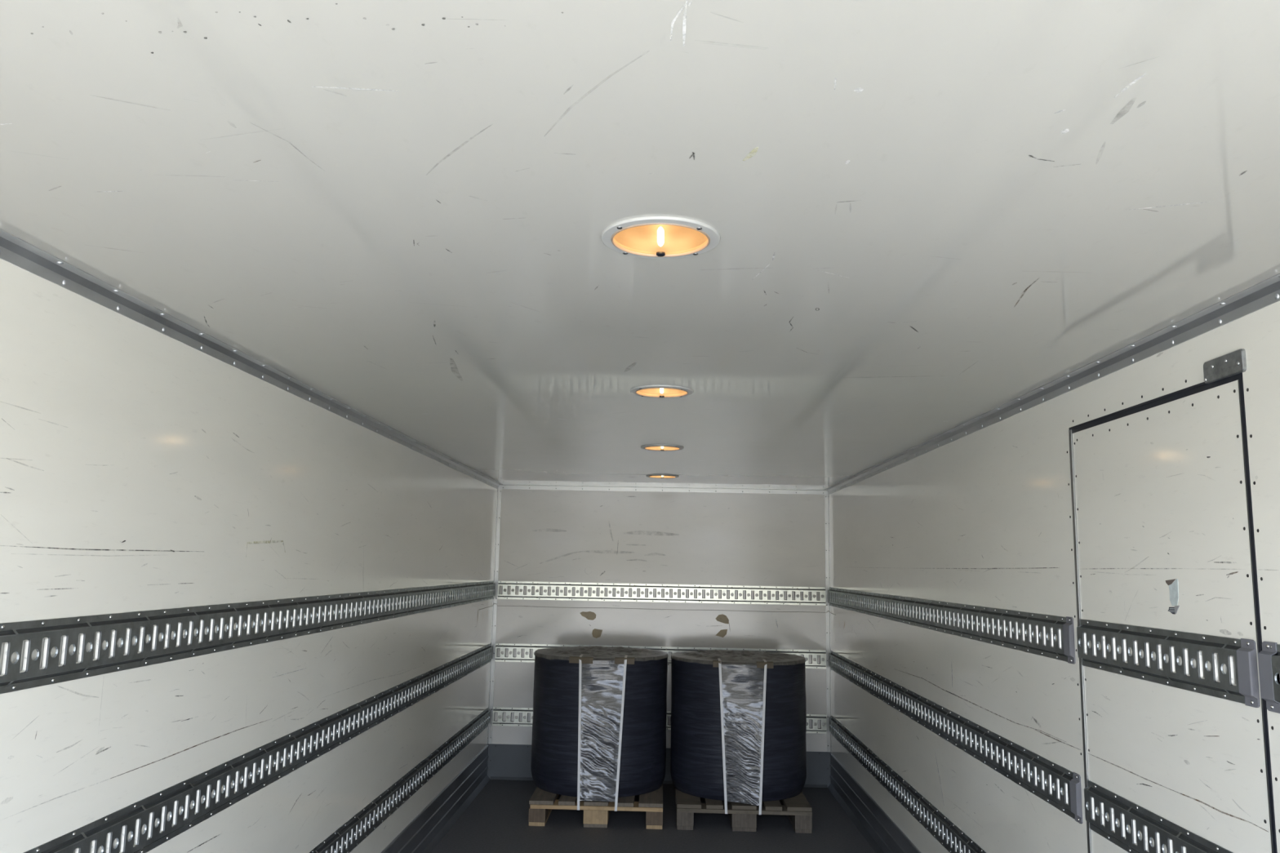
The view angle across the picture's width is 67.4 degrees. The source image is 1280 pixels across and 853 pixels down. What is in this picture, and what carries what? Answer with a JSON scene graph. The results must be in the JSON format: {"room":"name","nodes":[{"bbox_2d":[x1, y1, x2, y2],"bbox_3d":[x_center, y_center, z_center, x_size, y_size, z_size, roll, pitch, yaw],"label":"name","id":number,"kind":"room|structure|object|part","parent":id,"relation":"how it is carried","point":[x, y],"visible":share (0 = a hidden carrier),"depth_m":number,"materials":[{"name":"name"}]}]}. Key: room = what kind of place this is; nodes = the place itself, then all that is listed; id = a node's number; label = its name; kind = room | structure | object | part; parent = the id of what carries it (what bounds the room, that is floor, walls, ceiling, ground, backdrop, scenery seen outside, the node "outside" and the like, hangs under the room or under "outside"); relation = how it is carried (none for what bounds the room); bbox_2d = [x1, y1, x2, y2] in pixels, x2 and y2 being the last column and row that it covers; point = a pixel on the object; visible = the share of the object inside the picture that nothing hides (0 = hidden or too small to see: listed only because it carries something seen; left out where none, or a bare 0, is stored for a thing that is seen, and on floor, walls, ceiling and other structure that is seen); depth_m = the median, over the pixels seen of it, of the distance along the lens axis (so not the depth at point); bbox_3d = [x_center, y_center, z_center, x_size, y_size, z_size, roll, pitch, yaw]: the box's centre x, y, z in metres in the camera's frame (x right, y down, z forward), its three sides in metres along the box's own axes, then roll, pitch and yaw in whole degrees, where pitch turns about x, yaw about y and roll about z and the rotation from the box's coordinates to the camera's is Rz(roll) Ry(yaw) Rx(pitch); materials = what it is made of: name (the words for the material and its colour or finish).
{"room":"cargo space","nodes":[
{"label":"cargo space","id":0,"kind":"room"},
{"bbox_2d":[0,258,497,852],"bbox_3d":[-1.207,0.897,3.412,0.061,2.251,7.552,1,-8,2],"label":"wall","id":1,"kind":"structure","parent":0,"point":[141,468],"depth_m":2.61,"materials":[{"name":"grey"}]},
{"bbox_2d":[0,581,495,693],"bbox_3d":[-1.156,0.735,3.843,0.015,0.134,6.560,1,-8,2],"label":"rail","id":2,"kind":"object","parent":1,"relation":"attached to","point":[382,605],"visible":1,"depth_m":2.50,"materials":[{"name":"metal"}]},
{"bbox_2d":[0,228,502,488],"bbox_3d":[-1.140,-0.084,3.522,0.040,0.036,7.490,1,-8,2],"label":"trim","id":3,"kind":"structure","parent":1,"relation":"attached to","point":[14,250],"depth_m":2.45,"materials":[{"name":"metal"}]},
{"bbox_2d":[23,643,493,852],"bbox_3d":[-1.161,1.205,3.926,0.015,0.134,6.260,1,-8,2],"label":"rail","id":4,"kind":"object","parent":1,"relation":"attached to","point":[347,724],"visible":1,"depth_m":2.86,"materials":[{"name":"metal"}]},
{"bbox_2d":[309,707,489,852],"bbox_3d":[-1.166,1.677,4.009,0.015,0.134,5.960,1,-8,2],"label":"rail","id":5,"kind":"object","parent":1,"relation":"attached to","point":[371,816],"visible":1,"depth_m":4.55,"materials":[{"name":"metal"}]},
{"bbox_2d":[381,744,489,852],"bbox_3d":[-1.182,1.887,3.235,0.030,0.243,7.488,1,-8,2],"label":"baseboard","id":6,"kind":"structure","parent":1,"relation":"attached to","point":[429,827],"depth_m":5.54,"materials":[{"name":"grey metal"}]},
{"bbox_2d":[0,0,1279,489],"bbox_3d":[0.081,-0.142,3.502,2.480,0.121,7.492,1,-8,2],"label":"ceiling","id":7,"kind":"structure","parent":0,"point":[928,216],"depth_m":1.53,"materials":[{"name":"grey"}]},
{"bbox_2d":[601,216,719,258],"bbox_3d":[0.037,-0.357,1.729,0.214,0.053,0.214,1,-8,2],"label":"ceiling lamp","id":8,"kind":"object","parent":7,"relation":"attached to","point":[647,237],"visible":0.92,"depth_m":1.78,"materials":[{"name":"white plastic"}]},
{"bbox_3d":[0.037,-0.342,1.731,0.012,0.012,0.098,1,-8,2],"label":"bulb","id":9,"kind":"part","parent":8,"relation":"part of","materials":[{"name":"white glass"}]},
{"bbox_2d":[656,251,665,256],"bbox_3d":[0.039,-0.323,1.797,0.017,0.005,0.017,1,-8,2],"label":"switch","id":10,"kind":"object","parent":8,"relation":"attached to","point":[658,253],"depth_m":1.79,"materials":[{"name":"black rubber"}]},
{"bbox_2d":[630,385,693,397],"bbox_3d":[0.074,-0.137,3.239,0.214,0.053,0.214,1,-8,2],"label":"ceiling lamp","id":11,"kind":"object","parent":7,"relation":"attached to","point":[651,391],"visible":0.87,"depth_m":3.29,"materials":[{"name":"white plastic"}]},
{"bbox_2d":[640,444,684,450],"bbox_3d":[0.111,0.086,4.771,0.214,0.053,0.214,1,-8,2],"label":"ceiling lamp","id":12,"kind":"object","parent":7,"relation":"attached to","point":[653,447],"visible":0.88,"depth_m":4.81,"materials":[{"name":"white plastic"}]},
{"bbox_2d":[646,474,679,478],"bbox_3d":[0.147,0.307,6.290,0.214,0.053,0.214,1,-8,2],"label":"ceiling lamp","id":13,"kind":"object","parent":7,"relation":"attached to","point":[655,476],"visible":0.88,"depth_m":6.31,"materials":[{"name":"white plastic"}]},
{"bbox_2d":[431,779,875,852],"bbox_3d":[0.040,2.060,3.213,2.600,0.060,7.552,1,-8,2],"label":"floor","id":14,"kind":"structure","parent":0,"point":[496,820],"depth_m":5.63,"materials":[{"name":"black rubber"}]},
{"bbox_2d":[528,783,662,829],"bbox_3d":[-0.250,2.399,6.298,0.800,0.144,1.198,1,-8,2],"label":"pallet","id":15,"kind":"object","parent":14,"relation":"on","point":[596,813],"visible":0.46,"depth_m":5.72,"materials":[{"name":"brown wood"}]},
{"bbox_2d":[530,646,668,811],"bbox_3d":[-0.264,1.911,6.247,0.884,0.898,0.974,1,-8,2],"label":"roll","id":16,"kind":"object","parent":15,"relation":"on","point":[600,713],"visible":1,"depth_m":5.92,"materials":[{"name":"black plastic"}]},
{"bbox_3d":[-0.237,1.842,5.827,0.279,0.812,0.104,1,-8,2],"label":"film panel","id":17,"kind":"part","parent":16,"relation":"part of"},
{"bbox_2d":[675,787,812,833],"bbox_3d":[0.633,2.412,6.275,0.800,0.144,1.198,1,-8,2],"label":"pallet","id":18,"kind":"object","parent":14,"relation":"on","point":[742,816],"visible":0.42,"depth_m":5.70,"materials":[{"name":"brown wood"}]},
{"bbox_2d":[670,649,806,814],"bbox_3d":[0.631,1.931,6.259,0.901,0.894,0.885,9,-11,-44],"label":"roll","id":19,"kind":"object","parent":18,"relation":"on","point":[739,717],"visible":0.99,"depth_m":5.89,"materials":[{"name":"black plastic"}]},
{"bbox_3d":[0.623,1.858,5.798,0.281,0.808,0.094,1,-8,2],"label":"film panel","id":20,"kind":"part","parent":19,"relation":"part of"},
{"bbox_2d":[491,488,826,751],"bbox_3d":[0.151,1.456,7.084,2.480,2.251,0.061,1,-8,2],"label":"wall","id":21,"kind":"structure","parent":0,"point":[546,535],"depth_m":7.11,"materials":[{"name":"grey"}]},
{"bbox_2d":[486,488,502,744],"bbox_3d":[-1.074,1.385,7.079,0.029,1.850,0.030,1,-8,2],"label":"trim","id":22,"kind":"structure","parent":21,"relation":"attached to","point":[499,491],"depth_m":7.09,"materials":[{"name":"metal"}]},
{"bbox_2d":[480,603,835,615],"bbox_3d":[0.146,1.300,6.799,2.480,0.026,0.549,1,-8,2],"label":"cord","id":23,"kind":"object","parent":21,"relation":"attached to","point":[494,603],"visible":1,"depth_m":7.06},
{"bbox_2d":[487,743,831,787],"bbox_3d":[0.132,2.442,6.904,2.478,0.245,0.014,1,-8,2],"label":"baseboard","id":24,"kind":"structure","parent":21,"relation":"attached to","point":[504,762],"depth_m":6.92,"materials":[{"name":"grey metal"}]},
{"bbox_2d":[492,706,826,733],"bbox_3d":[0.137,2.129,6.949,2.416,0.134,0.015,1,-8,2],"label":"rail","id":25,"kind":"object","parent":21,"relation":"attached to","point":[500,710],"visible":0.2,"depth_m":6.97,"materials":[{"name":"silver metal"}]},
{"bbox_2d":[494,643,826,668],"bbox_3d":[0.146,1.679,7.014,2.416,0.134,0.015,1,-8,2],"label":"rail","id":26,"kind":"object","parent":21,"relation":"attached to","point":[510,646],"visible":0.34,"depth_m":7.03,"materials":[{"name":"silver metal"}]},
{"bbox_2d":[497,581,825,605],"bbox_3d":[0.154,1.230,7.080,2.416,0.134,0.015,1,-8,2],"label":"rail","id":27,"kind":"object","parent":21,"relation":"attached to","point":[651,587],"visible":1,"depth_m":7.08,"materials":[{"name":"silver metal"}]},
{"bbox_2d":[497,484,828,494],"bbox_3d":[0.168,0.470,7.176,2.478,0.034,0.042,1,-8,2],"label":"trim","id":28,"kind":"structure","parent":21,"relation":"attached to","point":[514,486],"depth_m":7.19,"materials":[{"name":"metal"}]},
{"bbox_2d":[824,494,831,752],"bbox_3d":[1.376,1.422,7.014,0.029,1.850,0.030,1,-8,2],"label":"trim","id":29,"kind":"structure","parent":21,"relation":"attached to","point":[826,496],"depth_m":7.02,"materials":[{"name":"metal"}]},
{"bbox_2d":[829,301,1279,852],"bbox_3d":[1.330,0.936,3.345,0.062,2.251,7.552,1,-8,2],"label":"wall","id":30,"kind":"structure","parent":0,"point":[984,517],"depth_m":3.54,"materials":[{"name":"grey"}]},
{"bbox_2d":[827,752,921,852],"bbox_3d":[1.306,2.159,4.788,0.030,0.243,4.218,1,-8,2],"label":"baseboard","id":31,"kind":"structure","parent":30,"relation":"attached to","point":[877,828],"depth_m":5.63,"materials":[{"name":"grey metal"}]},
{"bbox_2d":[829,715,986,852],"bbox_3d":[1.319,1.840,4.808,0.015,0.137,4.214,1,-8,2],"label":"rail","id":32,"kind":"object","parent":30,"relation":"attached to","point":[946,833],"visible":1,"depth_m":4.68,"materials":[{"name":"metal"}]},
{"bbox_2d":[828,587,1075,664],"bbox_3d":[1.335,0.941,4.939,0.015,0.137,4.214,1,-8,2],"label":"rail","id":33,"kind":"object","parent":30,"relation":"attached to","point":[937,615],"visible":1,"depth_m":3.71,"materials":[{"name":"metal"}]},
{"bbox_2d":[828,650,1082,823],"bbox_3d":[1.327,1.389,4.873,0.015,0.137,4.214,1,-8,2],"label":"rail","id":34,"kind":"object","parent":30,"relation":"attached to","point":[970,737],"visible":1,"depth_m":3.65,"materials":[{"name":"metal"}]},
{"bbox_2d":[824,273,1279,494],"bbox_3d":[1.299,-0.047,3.458,0.040,0.036,7.490,1,-8,2],"label":"trim","id":35,"kind":"structure","parent":30,"relation":"attached to","point":[1265,293],"depth_m":2.61,"materials":[{"name":"metal"}]},
{"bbox_2d":[1068,373,1277,852],"bbox_3d":[1.292,0.918,2.338,0.065,1.975,0.883,1,-8,2],"label":"door","id":36,"kind":"structure","parent":30,"relation":"in","point":[1145,487],"depth_m":2.31,"materials":[{"name":"white metal"}]},
{"bbox_3d":[1.266,1.018,2.324,0.015,0.137,0.837,1,-8,2],"label":"cargo rail","id":37,"kind":"part","parent":36,"relation":"part of","materials":[{"name":"metal"}]},
{"bbox_3d":[1.274,0.570,2.389,0.015,0.137,0.837,1,-8,2],"label":"cargo rail","id":38,"kind":"part","parent":36,"relation":"part of","materials":[{"name":"metal"}]},
{"bbox_2d":[1165,578,1179,614],"bbox_3d":[1.282,0.409,2.310,0.002,0.084,0.057,1,-8,2],"label":"sticker","id":39,"kind":"object","parent":36,"relation":"attached to","point":[1173,588],"visible":1,"depth_m":2.30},
{"bbox_2d":[1203,348,1246,383],"bbox_3d":[1.280,-0.131,2.105,0.010,0.050,0.151,1,-8,2],"label":"cover plate","id":40,"kind":"object","parent":30,"relation":"attached to","point":[1233,363],"visible":1,"depth_m":2.10,"materials":[{"name":"metal"}]},
{"bbox_2d":[1257,641,1279,713],"bbox_3d":[1.250,0.424,1.389,0.015,0.137,1.131,1,-8,2],"label":"rail","id":41,"kind":"object","parent":30,"relation":"attached to","point":[1268,659],"visible":1,"depth_m":1.92,"materials":[{"name":"metal"}]},
{"bbox_3d":[1.250,0.425,1.389,0.015,0.133,1.131,1,-8,2],"label":"rail","id":42,"kind":"part","parent":41,"relation":"part of","materials":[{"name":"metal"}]}
]}

